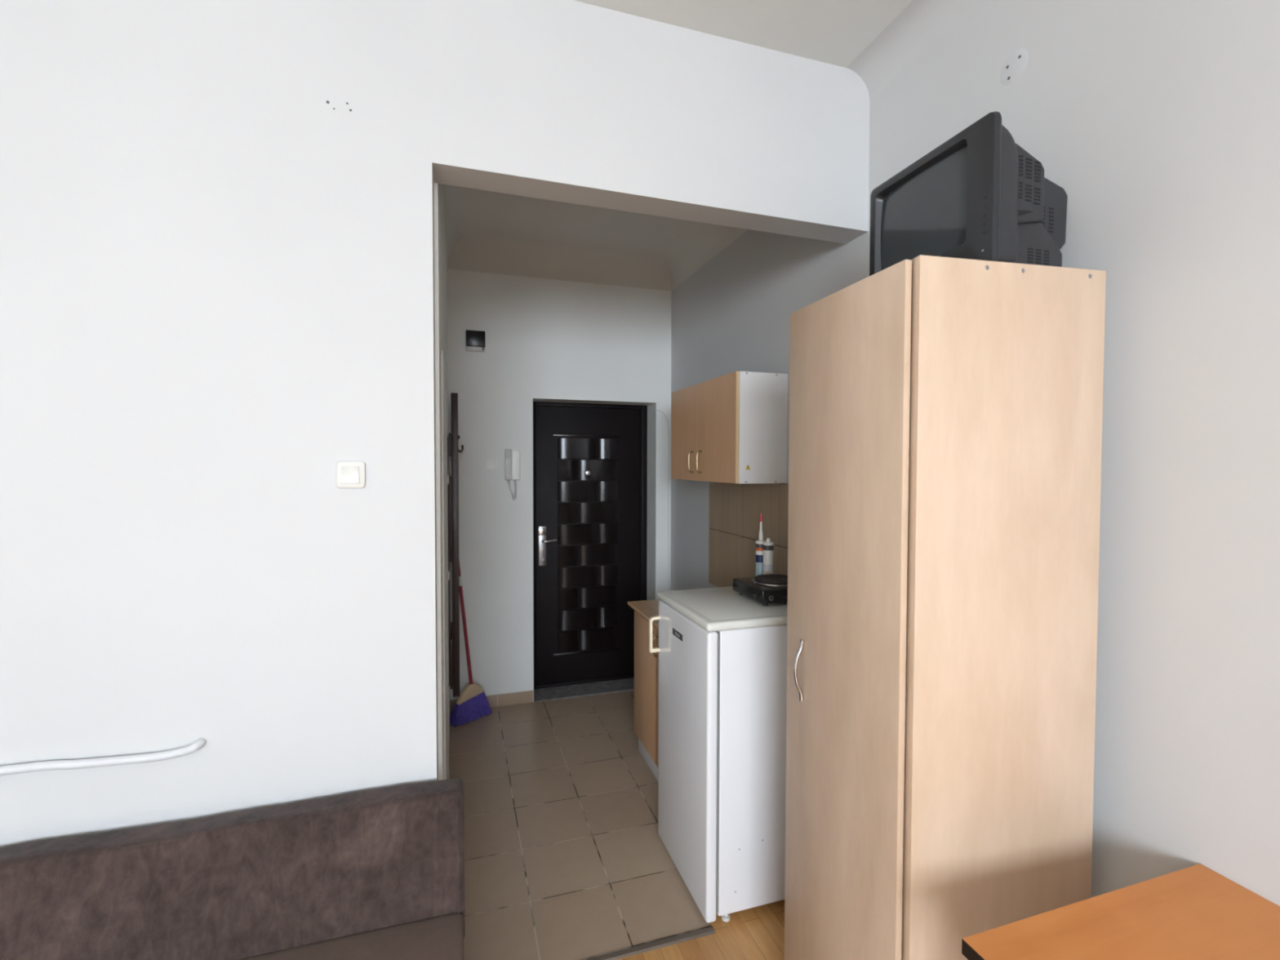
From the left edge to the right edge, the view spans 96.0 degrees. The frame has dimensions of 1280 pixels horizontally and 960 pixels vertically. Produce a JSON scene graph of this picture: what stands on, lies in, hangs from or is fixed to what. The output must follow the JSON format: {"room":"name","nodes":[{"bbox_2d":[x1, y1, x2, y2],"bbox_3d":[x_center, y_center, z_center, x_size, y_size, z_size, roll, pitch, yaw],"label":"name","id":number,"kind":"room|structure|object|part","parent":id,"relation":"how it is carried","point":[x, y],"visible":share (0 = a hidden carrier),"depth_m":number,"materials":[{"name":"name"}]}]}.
{"room":"studio apartment room","nodes":[
{"label":"studio apartment room","id":0,"kind":"room"},
{"bbox_2d":[0,0,870,847],"bbox_3d":[-1.031,0.035,1.734,3.982,3.190,0.134,0,2,-18],"label":"wall","id":1,"kind":"structure","parent":0,"point":[217,216],"depth_m":1.64,"materials":[{"name":"paint"}]},
{"bbox_2d":[0,737,205,775],"bbox_3d":[-2.057,0.751,1.344,1.761,0.043,0.033,0,2,-18],"label":"pipe","id":2,"kind":"object","parent":1,"relation":"attached to","point":[163,755],"visible":1,"depth_m":1.53,"materials":[{"name":"white paint"}]},
{"bbox_2d":[336,461,365,488],"bbox_3d":[-0.858,-0.016,1.711,0.078,0.080,0.013,0,2,-18],"label":"light switch","id":3,"kind":"object","parent":1,"relation":"attached to","point":[349,474],"visible":1,"depth_m":1.71,"materials":[{"name":"white plastic"}]},
{"bbox_2d":[433,182,449,780],"bbox_3d":[-1.045,-0.036,2.865,0.150,3.270,2.034,0,2,-18],"label":"wall","id":4,"kind":"structure","parent":0,"point":[440,251],"depth_m":1.94,"materials":[{"name":"paint"}]},
{"bbox_2d":[440,350,449,779],"bbox_3d":[-0.852,0.559,2.547,0.018,2.100,0.820,0,2,-18],"label":"door","id":5,"kind":"structure","parent":4,"relation":"in","point":[445,477],"depth_m":2.42,"materials":[{"name":"white paint"}]},
{"bbox_3d":[-0.926,0.462,2.784,0.015,0.043,0.044,0,2,-18],"label":"knob","id":6,"kind":"part","parent":5,"relation":"part of","materials":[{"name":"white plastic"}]},
{"bbox_2d":[447,392,463,697],"bbox_3d":[-1.149,0.389,3.606,0.093,1.820,0.405,0,2,-18],"label":"coat rack","id":7,"kind":"object","parent":4,"relation":"attached to","point":[452,439],"visible":1,"depth_m":3.43,"materials":[{"name":"brown wood"}]},
{"bbox_3d":[-1.190,0.479,3.595,0.007,1.480,0.405,0,2,-18],"label":"panel","id":8,"kind":"part","parent":7,"relation":"part of","materials":[{"name":"brown wood"}]},
{"bbox_2d":[447,269,671,702],"bbox_3d":[-0.641,-0.072,4.217,1.737,3.270,0.300,0,2,-18],"label":"wall","id":9,"kind":"structure","parent":0,"point":[549,340],"depth_m":4.00,"materials":[{"name":"paint"}]},
{"bbox_2d":[466,329,484,351],"bbox_3d":[-1.101,-0.928,3.857,0.124,0.130,0.062,0,2,-18],"label":"box","id":10,"kind":"object","parent":9,"relation":"attached to","point":[475,340],"visible":1,"depth_m":3.83,"materials":[{"name":"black plastic"}]},
{"bbox_2d":[449,690,533,712],"bbox_3d":[-1.018,1.527,3.980,0.556,0.085,0.009,0,2,-18],"label":"baseboard","id":11,"kind":"structure","parent":9,"relation":"attached to","point":[522,697],"depth_m":4.01,"materials":[{"name":"beige tile"}]},
{"bbox_2d":[505,448,519,499],"bbox_3d":[-0.874,-0.037,3.959,0.102,0.349,0.052,0,2,-18],"label":"intercom","id":12,"kind":"object","parent":9,"relation":"attached to","point":[512,456],"visible":1,"depth_m":3.95,"materials":[{"name":"white plastic"}]},
{"bbox_3d":[-0.880,0.065,3.967,0.070,0.145,0.026,-1,2,-31],"label":"cord","id":13,"kind":"part","parent":12,"relation":"part of","materials":[{"name":"grey plastic"}]},
{"bbox_2d":[533,677,634,702],"bbox_3d":[-0.364,1.583,4.355,0.908,0.056,0.306,0,2,-18],"label":"threshold","id":14,"kind":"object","parent":9,"relation":"attached to","point":[626,684],"depth_m":4.29,"materials":[{"name":"concrete"}]},
{"bbox_2d":[533,401,647,689],"bbox_3d":[-0.381,0.488,4.386,0.908,2.131,0.117,0,2,-18],"label":"door","id":15,"kind":"structure","parent":9,"relation":"in","point":[590,460],"depth_m":4.37,"materials":[{"name":"metal"}]},
{"bbox_3d":[-0.724,0.490,4.281,0.056,0.293,0.010,0,2,-18],"label":"handle plate","id":16,"kind":"part","parent":15,"relation":"part of","materials":[{"name":"metal"}]},
{"bbox_3d":[-0.672,0.447,4.263,0.112,0.024,0.059,0,2,-18],"label":"handle","id":17,"kind":"part","parent":15,"relation":"part of","materials":[{"name":"silver metal"}]},
{"bbox_2d":[653,409,669,591],"bbox_3d":[0.158,0.245,4.344,0.118,1.534,0.060,0,2,-18],"label":"cable","id":18,"kind":"object","parent":9,"relation":"attached to","point":[656,410],"visible":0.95,"depth_m":4.33,"materials":[{"name":"grey plastic"}]},
{"bbox_2d":[442,184,747,291],"bbox_3d":[-0.214,-1.486,3.088,1.587,0.220,2.034,0,2,-18],"label":"ceiling","id":19,"kind":"structure","parent":0,"point":[490,232],"depth_m":3.81,"materials":[{"name":"paint"}]},
{"bbox_2d":[448,689,784,959],"bbox_3d":[-0.451,1.706,-0.061,3.982,0.050,8.064,0,2,-18],"label":"floor","id":20,"kind":"structure","parent":0,"point":[566,858],"depth_m":2.51,"materials":[{"name":"beige tile"}]},
{"bbox_2d":[0,777,465,959],"bbox_3d":[-1.246,1.295,1.068,1.775,0.708,1.060,0,2,-18],"label":"sofa","id":21,"kind":"object","parent":20,"relation":"on","point":[375,873],"visible":1,"depth_m":1.52,"materials":[{"name":"brown fabric"}]},
{"bbox_3d":[-1.219,1.323,0.976,1.769,0.180,0.865,0,2,-18],"label":"seat","id":22,"kind":"part","parent":21,"relation":"part of","materials":[{"name":"brown fabric"}]},
{"bbox_2d":[449,560,492,727],"bbox_3d":[-1.161,0.922,3.819,0.222,1.300,0.285,1,2,40],"label":"broom","id":23,"kind":"object","parent":20,"relation":"on","point":[472,702],"visible":0.99,"depth_m":3.79,"materials":[{"name":"purple plastic"}]},
{"bbox_3d":[-1.179,0.811,3.822,0.189,1.079,0.023,1,2,32],"label":"handle","id":24,"kind":"part","parent":23,"relation":"part of","materials":[{"name":"red plastic"}]},
{"bbox_2d":[634,610,658,781],"bbox_3d":[0.325,1.172,3.080,0.575,0.849,0.760,0,2,-18],"label":"base cabinet","id":25,"kind":"object","parent":20,"relation":"on","point":[646,663],"visible":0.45,"depth_m":3.15,"materials":[{"name":"brown laminate"}]},
{"bbox_2d":[627,599,660,630],"bbox_3d":[0.327,0.732,3.071,0.591,0.030,0.790,0,2,-18],"label":"countertop","id":26,"kind":"structure","parent":25,"relation":"on","point":[646,609],"depth_m":3.20,"materials":[{"name":"brown wood"}]},
{"bbox_3d":[0.082,0.850,2.939,0.031,0.108,0.008,0,2,-18],"label":"handle","id":27,"kind":"part","parent":25,"relation":"part of","materials":[{"name":"gold metal"}]},
{"bbox_3d":[0.145,1.122,2.822,0.018,0.727,0.376,0,2,-18],"label":"door","id":28,"kind":"part","parent":25,"relation":"part of","materials":[{"name":"brown wood"}]},
{"bbox_2d":[585,926,715,959],"bbox_3d":[-1.317,1.656,1.580,3.322,0.057,0.030,0,2,-18],"label":"trim","id":29,"kind":"structure","parent":20,"relation":"on","point":[644,948],"depth_m":2.01,"materials":[{"name":"grey metal"}]},
{"bbox_2d":[648,586,787,923],"bbox_3d":[0.426,1.057,2.404,0.649,1.116,0.548,0,2,-18],"label":"fridge","id":30,"kind":"object","parent":20,"relation":"on","point":[722,652],"visible":0.83,"depth_m":2.14,"materials":[{"name":"white metal"}]},
{"bbox_3d":[0.064,0.678,2.541,0.047,0.158,0.022,0,2,-18],"label":"handle","id":31,"kind":"part","parent":30,"relation":"part of","materials":[{"name":"beige plastic"}]},
{"bbox_3d":[0.181,1.068,2.327,0.043,1.062,0.536,0,2,-18],"label":"door","id":32,"kind":"part","parent":30,"relation":"part of","materials":[{"name":"white metal"}]},
{"bbox_3d":[0.447,0.516,2.396,0.607,0.034,0.548,0,2,-18],"label":"panel","id":33,"kind":"part","parent":30,"relation":"part of","materials":[{"name":"white plastic"}]},
{"bbox_2d":[733,573,787,606],"bbox_3d":[0.565,0.456,2.426,0.282,0.084,0.266,0,2,-18],"label":"hot plate","id":34,"kind":"object","parent":30,"relation":"on","point":[766,588],"visible":0.8,"depth_m":2.35,"materials":[{"name":"black metal"}]},
{"bbox_3d":[0.463,0.465,2.306,0.014,0.020,0.020,0,2,-18],"label":"knob","id":35,"kind":"part","parent":34,"relation":"part of","materials":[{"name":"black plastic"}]},
{"bbox_2d":[755,512,765,576],"bbox_3d":[0.556,0.321,2.654,0.050,0.342,0.050,0,2,2],"label":"cartridge","id":36,"kind":"object","parent":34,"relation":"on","point":[759,551],"visible":0.7,"depth_m":2.64,"materials":[{"name":"white plastic"}]},
{"bbox_2d":[768,595,773,600],"bbox_3d":[0.518,0.466,2.275,0.021,0.021,0.006,0,2,-18],"label":"socket","id":37,"kind":"object","parent":34,"relation":"attached to","point":[771,597],"depth_m":2.27,"materials":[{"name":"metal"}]},
{"bbox_2d":[762,537,773,574],"bbox_3d":[0.580,0.378,2.608,0.050,0.230,0.050,0,2,-18],"label":"cartridge","id":38,"kind":"object","parent":30,"relation":"on","point":[768,546],"visible":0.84,"depth_m":2.59,"materials":[{"name":"white plastic"}]},
{"bbox_2d":[784,254,1106,959],"bbox_3d":[0.760,0.570,1.571,0.578,2.137,0.503,0,2,-12],"label":"wardrobe","id":39,"kind":"object","parent":20,"relation":"on","point":[946,413],"visible":1,"depth_m":1.34,"materials":[{"name":"brown wood"}]},
{"bbox_3d":[0.461,0.551,1.672,0.035,0.178,0.017,0,2,-12],"label":"handle","id":40,"kind":"part","parent":39,"relation":"part of","materials":[{"name":"silver metal"}]},
{"bbox_3d":[0.524,0.558,1.532,0.018,2.103,0.482,0,2,-16],"label":"door","id":41,"kind":"part","parent":39,"relation":"part of","materials":[{"name":"brown wood"}]},
{"bbox_3d":[0.751,0.564,1.814,0.497,2.137,0.018,0,2,-12],"label":"panel","id":42,"kind":"part","parent":39,"relation":"part of","materials":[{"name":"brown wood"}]},
{"bbox_3d":[0.800,-0.488,1.553,0.492,0.018,0.455,0,2,-12],"label":"panel","id":43,"kind":"part","parent":39,"relation":"part of","materials":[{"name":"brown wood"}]},
{"bbox_2d":[869,111,1067,275],"bbox_3d":[0.898,-0.673,1.544,0.335,0.350,0.438,0,2,-18],"label":"television","id":44,"kind":"object","parent":39,"relation":"on","point":[979,194],"visible":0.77,"depth_m":1.40,"materials":[{"name":"plastic"}]},
{"bbox_3d":[0.848,0.577,1.346,0.497,2.137,0.027,0,2,-12],"label":"panel","id":45,"kind":"part","parent":39,"relation":"part of","materials":[{"name":"brown wood"}]},
{"bbox_2d":[961,863,1279,959],"bbox_3d":[1.104,1.260,0.518,0.658,0.817,1.352,0,2,-18],"label":"table","id":46,"kind":"object","parent":20,"relation":"on","point":[1196,912],"visible":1,"depth_m":1.08,"materials":[{"name":"brown wood"}]},
{"bbox_2d":[573,0,912,67],"bbox_3d":[-0.459,-1.569,-0.103,3.982,0.120,8.164,0,2,-18],"label":"ceiling","id":47,"kind":"structure","parent":0,"point":[832,32],"depth_m":1.96,"materials":[{"name":"paint"}]},
{"bbox_2d":[670,0,1279,906],"bbox_3d":[1.418,0.031,0.615,0.230,3.270,8.514,0,2,-18],"label":"wall","id":48,"kind":"structure","parent":0,"point":[1157,122],"depth_m":1.33,"materials":[{"name":"paint"}]},
{"bbox_2d":[671,371,787,483],"bbox_3d":[0.440,-0.260,3.161,0.309,0.530,0.860,0,2,-18],"label":"upper cabinet","id":49,"kind":"object","parent":48,"relation":"attached to","point":[731,428],"visible":1,"depth_m":2.79,"materials":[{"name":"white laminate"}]},
{"bbox_3d":[0.261,-0.265,3.344,0.018,0.528,0.403,0,2,-18],"label":"door","id":50,"kind":"part","parent":49,"relation":"part of","materials":[{"name":"brown wood"}]},
{"bbox_3d":[0.281,-0.101,3.205,0.031,0.122,0.008,0,2,-18],"label":"handle","id":51,"kind":"part","parent":49,"relation":"part of","materials":[{"name":"gold metal"}]},
{"bbox_3d":[0.317,-0.098,3.095,0.031,0.122,0.008,0,2,-18],"label":"handle","id":52,"kind":"part","parent":49,"relation":"part of","materials":[{"name":"gold metal"}]},
{"bbox_3d":[0.391,-0.254,2.934,0.018,0.528,0.454,0,2,-18],"label":"door","id":53,"kind":"part","parent":49,"relation":"part of","materials":[{"name":"brown wood"}]},
{"bbox_2d":[708,481,788,587],"bbox_3d":[0.641,0.343,3.039,0.009,0.661,1.315,0,2,-18],"label":"backsplash","id":54,"kind":"structure","parent":48,"relation":"attached to","point":[735,509],"depth_m":3.23,"materials":[{"name":"beige tile"}]}
]}

